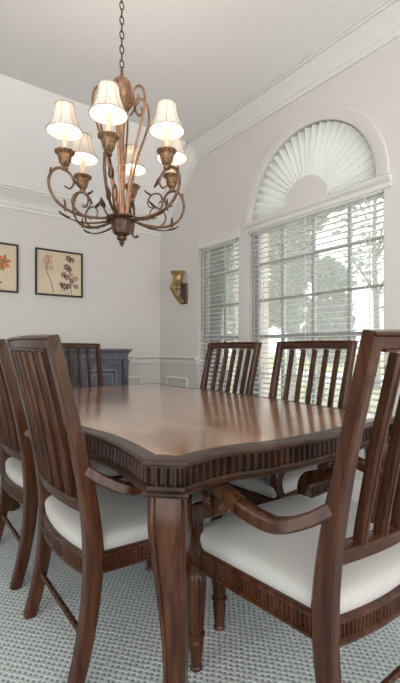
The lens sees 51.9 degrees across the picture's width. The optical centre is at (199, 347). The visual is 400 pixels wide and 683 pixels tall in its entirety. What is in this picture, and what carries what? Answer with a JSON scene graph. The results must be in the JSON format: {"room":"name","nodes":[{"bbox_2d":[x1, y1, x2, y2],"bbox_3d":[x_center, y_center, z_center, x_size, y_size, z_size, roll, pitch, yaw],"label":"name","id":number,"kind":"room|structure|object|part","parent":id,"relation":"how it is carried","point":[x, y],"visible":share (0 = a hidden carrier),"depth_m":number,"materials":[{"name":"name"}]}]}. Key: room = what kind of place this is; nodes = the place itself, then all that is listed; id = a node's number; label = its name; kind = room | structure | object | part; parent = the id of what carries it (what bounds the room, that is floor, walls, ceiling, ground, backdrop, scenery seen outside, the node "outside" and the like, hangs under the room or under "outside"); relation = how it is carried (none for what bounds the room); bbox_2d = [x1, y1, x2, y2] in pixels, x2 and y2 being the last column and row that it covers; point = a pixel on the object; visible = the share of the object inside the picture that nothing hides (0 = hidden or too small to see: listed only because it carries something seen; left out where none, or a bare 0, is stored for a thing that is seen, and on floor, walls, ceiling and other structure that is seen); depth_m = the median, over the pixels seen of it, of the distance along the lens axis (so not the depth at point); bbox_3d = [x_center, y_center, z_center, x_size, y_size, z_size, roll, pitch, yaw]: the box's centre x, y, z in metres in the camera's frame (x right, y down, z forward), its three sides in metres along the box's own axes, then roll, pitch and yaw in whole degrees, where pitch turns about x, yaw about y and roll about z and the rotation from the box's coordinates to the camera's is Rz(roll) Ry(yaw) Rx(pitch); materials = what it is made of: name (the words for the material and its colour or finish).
{"room":"dining room","nodes":[
{"label":"dining room","id":0,"kind":"room"},
{"bbox_2d":[0,207,159,384],"bbox_3d":[-2.520,-0.195,3.460,5.310,2.650,0.160,0,0,-37],"label":"wall","id":1,"kind":"structure","parent":0,"point":[119,307],"depth_m":4.39,"materials":[{"name":"white paint"}]},
{"bbox_2d":[0,242,18,292],"bbox_3d":[-1.927,-0.755,3.783,0.476,0.460,0.032,0,0,-37],"label":"framed picture","id":2,"kind":"object","parent":1,"relation":"attached to","point":[9,253],"visible":1,"depth_m":3.88,"materials":[{"name":"beige paper"}]},
{"bbox_2d":[35,247,82,297],"bbox_3d":[-1.421,-0.755,4.162,0.476,0.460,0.032,0,0,-37],"label":"framed picture","id":3,"kind":"object","parent":1,"relation":"attached to","point":[57,272],"visible":1,"depth_m":4.16,"materials":[{"name":"beige paper"}]},
{"bbox_2d":[0,181,162,236],"bbox_3d":[-2.501,-1.419,3.301,5.150,0.202,0.118,0,0,-37],"label":"trim","id":4,"kind":"structure","parent":1,"relation":"attached to","point":[12,196],"depth_m":4.06,"materials":[{"name":"white paint"}]},
{"bbox_2d":[129,376,140,383],"bbox_3d":[-2.079,0.575,3.680,3.508,0.538,0.016,0,0,-37],"label":"trim","id":5,"kind":"structure","parent":1,"relation":"attached to","point":[130,377],"depth_m":4.69,"materials":[{"name":"white paint"}]},
{"bbox_2d":[128,356,159,363],"bbox_3d":[-2.525,0.133,3.334,5.150,0.085,0.036,0,0,-37],"label":"trim","id":6,"kind":"structure","parent":1,"relation":"attached to","point":[132,359],"depth_m":4.74,"materials":[{"name":"white paint"}]},
{"bbox_2d":[0,0,385,213],"bbox_3d":[-0.483,-1.810,0.738,5.310,0.860,6.960,0,0,-37],"label":"ceiling","id":7,"kind":"structure","parent":0,"point":[208,57],"depth_m":3.06,"materials":[{"name":"paint"}]},
{"bbox_2d":[45,0,187,246],"bbox_3d":[-0.428,-1.347,2.252,0.782,1.585,0.742,0,0,-37],"label":"chandelier","id":8,"kind":"object","parent":7,"relation":"hanging from","point":[112,104],"visible":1,"depth_m":2.17,"materials":[{"name":"brown metal"}]},
{"bbox_3d":[-0.693,-1.173,2.106,0.181,0.135,0.181,0,0,-37],"label":"lamp shade","id":9,"kind":"part","parent":8,"relation":"part of","materials":[{"name":"beige fabric"}]},
{"bbox_3d":[-0.619,-0.804,2.146,0.340,0.243,0.016,0,0,-29],"label":"arm","id":10,"kind":"part","parent":8,"relation":"part of","materials":[{"name":"brown metal"}]},
{"bbox_3d":[-0.687,-1.173,2.408,0.181,0.135,0.181,0,0,-37],"label":"lamp shade","id":11,"kind":"part","parent":8,"relation":"part of","materials":[{"name":"beige fabric"}]},
{"bbox_3d":[-0.616,-0.804,2.365,0.340,0.243,0.016,0,0,31],"label":"arm","id":12,"kind":"part","parent":8,"relation":"part of","materials":[{"name":"brown metal"}]},
{"bbox_3d":[-0.434,-1.173,1.950,0.181,0.135,0.181,0,0,-37],"label":"lamp shade","id":13,"kind":"part","parent":8,"relation":"part of","materials":[{"name":"beige fabric"}]},
{"bbox_3d":[-0.434,-1.160,1.950,0.032,0.080,0.031,0,0,-37],"label":"bulb","id":14,"kind":"part","parent":8,"relation":"part of","materials":[{"name":"white glass"}]},
{"bbox_3d":[-0.432,-0.804,2.034,0.015,0.242,0.340,0,0,1],"label":"arm","id":15,"kind":"part","parent":8,"relation":"part of","materials":[{"name":"brown metal"}]},
{"bbox_3d":[-0.428,-0.669,2.252,0.179,0.118,0.179,0,0,-37],"label":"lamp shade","id":16,"kind":"part","parent":8,"relation":"part of","materials":[{"name":"brown metal"}]},
{"bbox_3d":[-0.428,-1.795,2.252,0.019,0.612,0.025,0,0,18],"label":"chain","id":17,"kind":"part","parent":8,"relation":"part of","materials":[{"name":"brown metal"}]},
{"bbox_3d":[-0.423,-1.173,2.554,0.181,0.135,0.181,0,0,-37],"label":"lamp shade","id":18,"kind":"part","parent":8,"relation":"part of","materials":[{"name":"beige fabric"}]},
{"bbox_3d":[-0.425,-0.804,2.470,0.016,0.243,0.340,0,0,1],"label":"arm","id":19,"kind":"part","parent":8,"relation":"part of","materials":[{"name":"brown metal"}]},
{"bbox_3d":[-0.241,-0.804,2.140,0.340,0.243,0.016,0,0,31],"label":"arm","id":20,"kind":"part","parent":8,"relation":"part of","materials":[{"name":"brown metal"}]},
{"bbox_3d":[-0.238,-0.804,2.358,0.340,0.243,0.016,0,0,-29],"label":"arm","id":21,"kind":"part","parent":8,"relation":"part of","materials":[{"name":"brown metal"}]},
{"bbox_3d":[-0.170,-1.173,2.097,0.181,0.135,0.181,0,0,-37],"label":"lamp shade","id":22,"kind":"part","parent":8,"relation":"part of","materials":[{"name":"beige fabric"}]},
{"bbox_3d":[-0.164,-1.173,2.398,0.181,0.135,0.181,0,0,-37],"label":"lamp shade","id":23,"kind":"part","parent":8,"relation":"part of","materials":[{"name":"beige fabric"}]},
{"bbox_2d":[0,474,399,682],"bbox_3d":[-0.483,1.090,0.738,5.310,0.080,6.960,0,0,-37],"label":"floor","id":24,"kind":"structure","parent":0,"point":[254,646],"depth_m":1.48,"materials":[{"name":"carpet"}]},
{"bbox_2d":[0,339,123,589],"bbox_3d":[-0.750,0.507,2.137,0.706,1.098,0.667,0,0,-37],"label":"dining chair","id":25,"kind":"object","parent":24,"relation":"on","point":[18,473],"visible":0.35,"depth_m":1.82,"materials":[{"name":"brown wood"}]},
{"bbox_3d":[-1.007,-0.017,1.944,0.055,0.052,0.535,0,0,-37],"label":"crest rail","id":26,"kind":"part","parent":25,"relation":"part of","materials":[{"name":"brown wood"}]},
{"bbox_3d":[-1.088,0.511,2.183,0.176,1.089,0.051,0,0,-37],"label":"post","id":27,"kind":"part","parent":25,"relation":"part of","materials":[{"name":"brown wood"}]},
{"bbox_3d":[-0.925,0.484,2.005,0.061,0.047,0.463,0,0,-37],"label":"rail","id":28,"kind":"part","parent":25,"relation":"part of","materials":[{"name":"brown wood"}]},
{"bbox_3d":[-0.801,0.511,1.799,0.176,1.089,0.051,0,0,-37],"label":"post","id":29,"kind":"part","parent":25,"relation":"part of","materials":[{"name":"brown wood"}]},
{"bbox_3d":[-0.705,0.668,2.170,0.586,0.063,0.583,0,0,-37],"label":"seat frame","id":30,"kind":"part","parent":25,"relation":"part of","materials":[{"name":"brown wood"}]},
{"bbox_2d":[5,455,119,486],"bbox_3d":[-0.705,0.607,2.170,0.562,0.076,0.557,0,0,-37],"label":"seat cushion","id":31,"kind":"object","parent":25,"relation":"on","point":[14,476],"depth_m":2.00,"materials":[{"name":"fabric"}]},
{"bbox_2d":[0,349,131,473],"bbox_3d":[-1.524,0.529,3.756,1.790,1.042,0.469,0,0,-37],"label":"buffet","id":32,"kind":"object","parent":24,"relation":"on","point":[115,362],"visible":0.15,"depth_m":3.96,"materials":[{"name":"grey wood"}]},
{"bbox_3d":[-0.944,0.535,3.945,0.415,0.770,0.022,0,0,-37],"label":"door","id":33,"kind":"part","parent":32,"relation":"part of","materials":[{"name":"grey wood"}]},
{"bbox_2d":[38,343,103,387],"bbox_3d":[-0.905,0.507,3.188,0.667,1.098,0.706,0,0,-37],"label":"dining chair","id":34,"kind":"object","parent":24,"relation":"on","point":[68,346],"visible":0.05,"depth_m":3.49,"materials":[{"name":"brown wood"}]},
{"bbox_3d":[-1.098,-0.017,3.446,0.535,0.052,0.055,0,0,-37],"label":"crest rail","id":35,"kind":"part","parent":34,"relation":"part of","materials":[{"name":"brown wood"}]},
{"bbox_3d":[-0.859,0.511,3.527,0.051,1.089,0.176,0,0,-37],"label":"post","id":36,"kind":"part","parent":34,"relation":"part of","materials":[{"name":"brown wood"}]},
{"bbox_2d":[6,334,226,682],"bbox_3d":[-0.325,0.507,1.568,0.706,1.098,0.667,0,0,-37],"label":"dining chair","id":37,"kind":"object","parent":24,"relation":"on","point":[99,528],"visible":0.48,"depth_m":1.32,"materials":[{"name":"brown wood"}]},
{"bbox_3d":[-0.663,0.511,1.615,0.176,1.089,0.051,0,0,-37],"label":"post","id":38,"kind":"part","parent":37,"relation":"part of","materials":[{"name":"brown wood"}]},
{"bbox_3d":[-0.582,-0.017,1.375,0.055,0.052,0.535,0,0,-37],"label":"crest rail","id":39,"kind":"part","parent":37,"relation":"part of","materials":[{"name":"brown wood"}]},
{"bbox_3d":[-0.500,0.484,1.437,0.061,0.047,0.463,0,0,-37],"label":"rail","id":40,"kind":"part","parent":37,"relation":"part of","materials":[{"name":"brown wood"}]},
{"bbox_3d":[-0.376,0.511,1.230,0.176,1.089,0.051,0,0,-37],"label":"post","id":41,"kind":"part","parent":37,"relation":"part of","materials":[{"name":"brown wood"}]},
{"bbox_3d":[-0.279,0.668,1.602,0.586,0.063,0.583,0,0,-37],"label":"seat frame","id":42,"kind":"part","parent":37,"relation":"part of","materials":[{"name":"brown wood"}]},
{"bbox_2d":[45,478,224,549],"bbox_3d":[-0.279,0.607,1.602,0.562,0.076,0.557,0,0,-37],"label":"seat cushion","id":43,"kind":"object","parent":37,"relation":"on","point":[123,517],"depth_m":1.39,"materials":[{"name":"fabric"}]},
{"bbox_3d":[-0.234,0.849,1.956,0.068,0.402,0.068,0,0,-37],"label":"leg","id":44,"kind":"part","parent":37,"relation":"part of","materials":[{"name":"brown wood"}]},
{"bbox_3d":[0.073,0.849,1.546,0.068,0.402,0.068,0,0,-37],"label":"leg","id":45,"kind":"part","parent":37,"relation":"part of","materials":[{"name":"brown wood"}]},
{"bbox_2d":[8,383,393,682],"bbox_3d":[-0.231,0.677,2.212,1.271,0.774,2.134,0,0,-37],"label":"dining table","id":46,"kind":"object","parent":24,"relation":"on","point":[172,443],"visible":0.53,"depth_m":1.31,"materials":[{"name":"brown wood"}]},
{"bbox_3d":[-1.228,0.718,2.661,0.120,0.691,0.110,0,0,8],"label":"leg","id":47,"kind":"part","parent":46,"relation":"part of","materials":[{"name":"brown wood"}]},
{"bbox_3d":[-0.082,0.718,1.130,0.110,0.691,0.120,0,0,8],"label":"leg","id":48,"kind":"part","parent":46,"relation":"part of","materials":[{"name":"brown wood"}]},
{"bbox_3d":[0.765,0.718,1.764,0.120,0.691,0.110,0,0,8],"label":"leg","id":49,"kind":"part","parent":46,"relation":"part of","materials":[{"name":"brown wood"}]},
{"bbox_2d":[200,342,261,394],"bbox_3d":[-0.017,0.507,2.703,0.706,1.098,0.667,0,0,-37],"label":"dining chair","id":50,"kind":"object","parent":24,"relation":"on","point":[219,346],"visible":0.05,"depth_m":2.86,"materials":[{"name":"brown wood"}]},
{"bbox_3d":[0.034,0.511,3.041,0.176,1.089,0.051,0,0,-37],"label":"post","id":51,"kind":"part","parent":50,"relation":"part of","materials":[{"name":"brown wood"}]},
{"bbox_3d":[0.240,-0.017,2.896,0.055,0.052,0.535,0,0,-37],"label":"crest rail","id":52,"kind":"part","parent":50,"relation":"part of","materials":[{"name":"brown wood"}]},
{"bbox_3d":[0.321,0.511,2.657,0.176,1.089,0.051,0,0,-37],"label":"post","id":53,"kind":"part","parent":50,"relation":"part of","materials":[{"name":"brown wood"}]},
{"bbox_2d":[198,340,357,504],"bbox_3d":[0.396,0.507,2.151,0.706,1.098,0.667,0,0,-37],"label":"dining chair","id":54,"kind":"object","parent":24,"relation":"on","point":[258,490],"visible":0.21,"depth_m":2.16,"materials":[{"name":"brown wood"}]},
{"bbox_3d":[0.447,0.511,2.489,0.176,1.089,0.051,0,0,-37],"label":"post","id":55,"kind":"part","parent":54,"relation":"part of","materials":[{"name":"brown wood"}]},
{"bbox_3d":[0.351,0.668,2.117,0.586,0.063,0.583,0,0,-37],"label":"seat frame","id":56,"kind":"part","parent":54,"relation":"part of","materials":[{"name":"brown wood"}]},
{"bbox_2d":[228,465,330,497],"bbox_3d":[0.351,0.607,2.117,0.562,0.076,0.557,0,0,-37],"label":"seat cushion","id":57,"kind":"object","parent":54,"relation":"on","point":[266,486],"depth_m":1.82,"materials":[{"name":"fabric"}]},
{"bbox_3d":[0.654,-0.017,2.344,0.055,0.052,0.535,0,0,-37],"label":"crest rail","id":58,"kind":"part","parent":54,"relation":"part of","materials":[{"name":"brown wood"}]},
{"bbox_3d":[0.735,0.511,2.104,0.176,1.089,0.051,0,0,-37],"label":"post","id":59,"kind":"part","parent":54,"relation":"part of","materials":[{"name":"brown wood"}]},
{"bbox_2d":[189,329,399,682],"bbox_3d":[0.375,0.507,1.260,0.667,1.098,0.706,0,0,-37],"label":"dining chair","id":60,"kind":"object","parent":24,"relation":"on","point":[331,574],"visible":0.91,"depth_m":1.02,"materials":[{"name":"brown wood"}]},
{"bbox_3d":[-0.013,0.849,1.351,0.068,0.402,0.068,0,0,-37],"label":"leg","id":61,"kind":"part","parent":60,"relation":"part of","materials":[{"name":"brown wood"}]},
{"bbox_3d":[0.341,0.668,1.305,0.583,0.063,0.586,0,0,-37],"label":"seat frame","id":62,"kind":"part","parent":60,"relation":"part of","materials":[{"name":"brown wood"}]},
{"bbox_2d":[200,494,399,613],"bbox_3d":[0.341,0.607,1.305,0.557,0.076,0.562,0,0,-37],"label":"seat cushion","id":63,"kind":"object","parent":60,"relation":"on","point":[281,567],"depth_m":1.13,"materials":[{"name":"fabric"}]},
{"bbox_3d":[0.328,0.511,0.922,0.051,1.089,0.176,0,0,-37],"label":"post","id":64,"kind":"part","parent":60,"relation":"part of","materials":[{"name":"brown wood"}]},
{"bbox_3d":[0.506,0.484,1.085,0.463,0.047,0.061,0,0,-37],"label":"rail","id":65,"kind":"part","parent":60,"relation":"part of","materials":[{"name":"brown wood"}]},
{"bbox_3d":[0.568,-0.017,1.002,0.535,0.052,0.055,0,0,-37],"label":"crest rail","id":66,"kind":"part","parent":60,"relation":"part of","materials":[{"name":"brown wood"}]},
{"bbox_2d":[160,36,399,481],"bbox_3d":[1.627,-0.515,2.216,0.160,3.290,6.800,0,0,-37],"label":"wall","id":67,"kind":"structure","parent":0,"point":[215,195],"depth_m":3.72,"materials":[{"name":"white paint"}]},
{"bbox_2d":[166,376,187,387],"bbox_3d":[-0.265,0.583,4.598,0.016,0.523,0.428,0,0,-37],"label":"trim","id":68,"kind":"structure","parent":67,"relation":"attached to","point":[167,377],"depth_m":4.57,"materials":[{"name":"white paint"}]},
{"bbox_2d":[170,270,187,303],"bbox_3d":[-0.251,-0.652,4.433,0.190,0.345,0.168,0,0,-37],"label":"wall sconce","id":69,"kind":"object","parent":67,"relation":"attached to","point":[177,275],"visible":1,"depth_m":4.42,"materials":[{"name":"gold metal"}]},
{"bbox_2d":[170,270,184,284],"bbox_3d":[-0.243,-0.752,4.439,0.157,0.145,0.157,0,0,32],"label":"cup","id":70,"kind":"object","parent":69,"relation":"on","point":[177,275],"depth_m":4.39,"materials":[{"name":"gold metal"}]},
{"bbox_3d":[-0.175,-0.590,4.471,0.025,0.220,0.120,0,0,-37],"label":"plate","id":71,"kind":"part","parent":69,"relation":"part of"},
{"bbox_2d":[205,240,237,391],"bbox_3d":[0.212,-0.247,4.061,0.165,1.655,0.690,0,0,-37],"label":"window","id":72,"kind":"structure","parent":67,"relation":"in","point":[212,334],"depth_m":4.19,"materials":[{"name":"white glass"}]},
{"bbox_2d":[197,228,238,393],"bbox_3d":[0.188,-0.281,4.044,0.070,1.649,0.636,0,0,-37],"label":"window blind","id":73,"kind":"object","parent":72,"relation":"attached to","point":[232,235],"visible":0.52,"depth_m":4.04,"materials":[{"name":"white paint"}]},
{"bbox_2d":[159,356,386,367],"bbox_3d":[1.548,0.133,2.157,0.036,0.085,6.800,0,0,-37],"label":"trim","id":74,"kind":"structure","parent":67,"relation":"attached to","point":[192,360],"depth_m":4.51,"materials":[{"name":"white paint"}]},
{"bbox_2d":[154,0,399,232],"bbox_3d":[1.500,-1.769,2.153,0.118,0.838,6.851,0,0,-37],"label":"trim","id":75,"kind":"structure","parent":67,"relation":"attached to","point":[380,26],"depth_m":3.17,"materials":[{"name":"white paint"}]},
{"bbox_2d":[253,121,375,220],"bbox_3d":[0.823,-1.409,3.182,0.042,0.578,1.156,0,0,-37],"label":"shade","id":76,"kind":"object","parent":67,"relation":"attached to","point":[336,155],"visible":0.94,"depth_m":3.11,"materials":[{"name":"fabric"}]},
{"bbox_2d":[244,106,389,223],"bbox_3d":[0.810,-1.458,3.172,0.023,0.676,1.352,0,0,-37],"label":"trim","id":77,"kind":"structure","parent":67,"relation":"attached to","point":[354,117],"depth_m":2.99,"materials":[{"name":"white wood"}]},
{"bbox_2d":[255,194,383,403],"bbox_3d":[0.853,-0.247,3.204,0.165,1.655,1.330,0,0,-37],"label":"window","id":78,"kind":"structure","parent":67,"relation":"in","point":[283,287],"depth_m":3.38,"materials":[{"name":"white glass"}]},
{"bbox_2d":[243,173,391,411],"bbox_3d":[0.829,-0.281,3.164,0.098,1.649,1.345,0,0,-37],"label":"window blind","id":79,"kind":"object","parent":78,"relation":"attached to","point":[374,187],"visible":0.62,"depth_m":3.12,"materials":[{"name":"white paint"}]},
{"bbox_3d":[0.835,-0.247,3.191,0.053,1.555,1.009,0,0,-37],"label":"ladder cord","id":80,"kind":"part","parent":79,"relation":"part of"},
{"bbox_2d":[326,124,373,185],"bbox_3d":[0.899,-1.415,3.239,0.050,0.590,1.180,0,0,-37],"label":"window","id":81,"kind":"structure","parent":67,"relation":"in","point":[347,124],"depth_m":2.90,"materials":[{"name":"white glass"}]},
{"bbox_2d":[351,480,391,511],"bbox_3d":[1.556,0.980,2.163,0.016,0.140,6.800,0,0,-37],"label":"baseboard","id":82,"kind":"structure","parent":67,"relation":"attached to","point":[357,484],"depth_m":2.80,"materials":[{"name":"white paint"}]},
{"label":"outside","id":83,"kind":"structure","parent":0,"visible":0},
{"bbox_2d":[228,355,383,411],"bbox_3d":[19.133,1.475,26.802,57.250,0.150,100.000,0,0,-37],"label":"lawn","id":84,"kind":"structure","parent":83,"point":[375,403],"depth_m":14.57,"materials":[{"name":"green plant"}]},
{"bbox_2d":[228,253,233,341],"bbox_3d":[0.467,-1.333,12.591,3.207,5.477,2.750,0,0,-37],"label":"tree","id":85,"kind":"object","parent":84,"relation":"on","point":[230,308],"visible":0.06,"depth_m":12.32,"materials":[{"name":"green plant"}]},
{"bbox_2d":[269,213,343,400],"bbox_3d":[2.129,-1.567,9.798,2.390,5.945,2.433,0,0,-37],"label":"tree","id":86,"kind":"object","parent":84,"relation":"on","point":[272,309],"visible":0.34,"depth_m":9.29,"materials":[{"name":"green plant"}]},
{"bbox_3d":[2.129,-2.411,9.798,2.390,4.259,2.433,0,0,-37],"label":"crown","id":87,"kind":"part","parent":86,"relation":"part of","materials":[{"name":"green plant"}]},
{"bbox_2d":[296,264,358,398],"bbox_3d":[3.437,-0.435,11.488,1.989,3.687,1.800,0,0,29],"label":"tree","id":88,"kind":"object","parent":84,"relation":"on","point":[336,309],"visible":0.49,"depth_m":10.99,"materials":[{"name":"green plant"}]},
{"bbox_2d":[327,190,383,389],"bbox_3d":[5.748,-2.831,13.872,4.238,8.469,3.723,0,0,-37],"label":"tree","id":89,"kind":"object","parent":84,"relation":"on","point":[376,324],"visible":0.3,"depth_m":13.77,"materials":[{"name":"green plant"}]},
{"bbox_3d":[5.748,-3.995,13.872,4.238,6.140,3.723,0,0,-37],"label":"crown","id":90,"kind":"part","parent":89,"relation":"part of","materials":[{"name":"green plant"}]},
{"bbox_3d":[1.864,1.375,3.268,1.200,0.050,15.000,0,0,-37],"label":"porch slab","id":91,"kind":"object","parent":84,"relation":"on","visible":0},
{"bbox_2d":[235,233,268,396],"bbox_3d":[0.638,-0.350,5.073,0.360,3.400,0.360,0,0,-37],"label":"brick column","id":92,"kind":"structure","parent":91,"relation":"on","point":[266,325],"depth_m":5.03,"materials":[{"name":"concrete"}]},
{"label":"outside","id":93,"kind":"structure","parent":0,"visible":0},
{"bbox_2d":[228,367,383,389],"bbox_3d":[7.222,1.390,17.891,7.000,0.020,100.000,0,0,-37],"label":"street","id":94,"kind":"structure","parent":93,"point":[270,370],"depth_m":19.90,"materials":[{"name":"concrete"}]}
]}

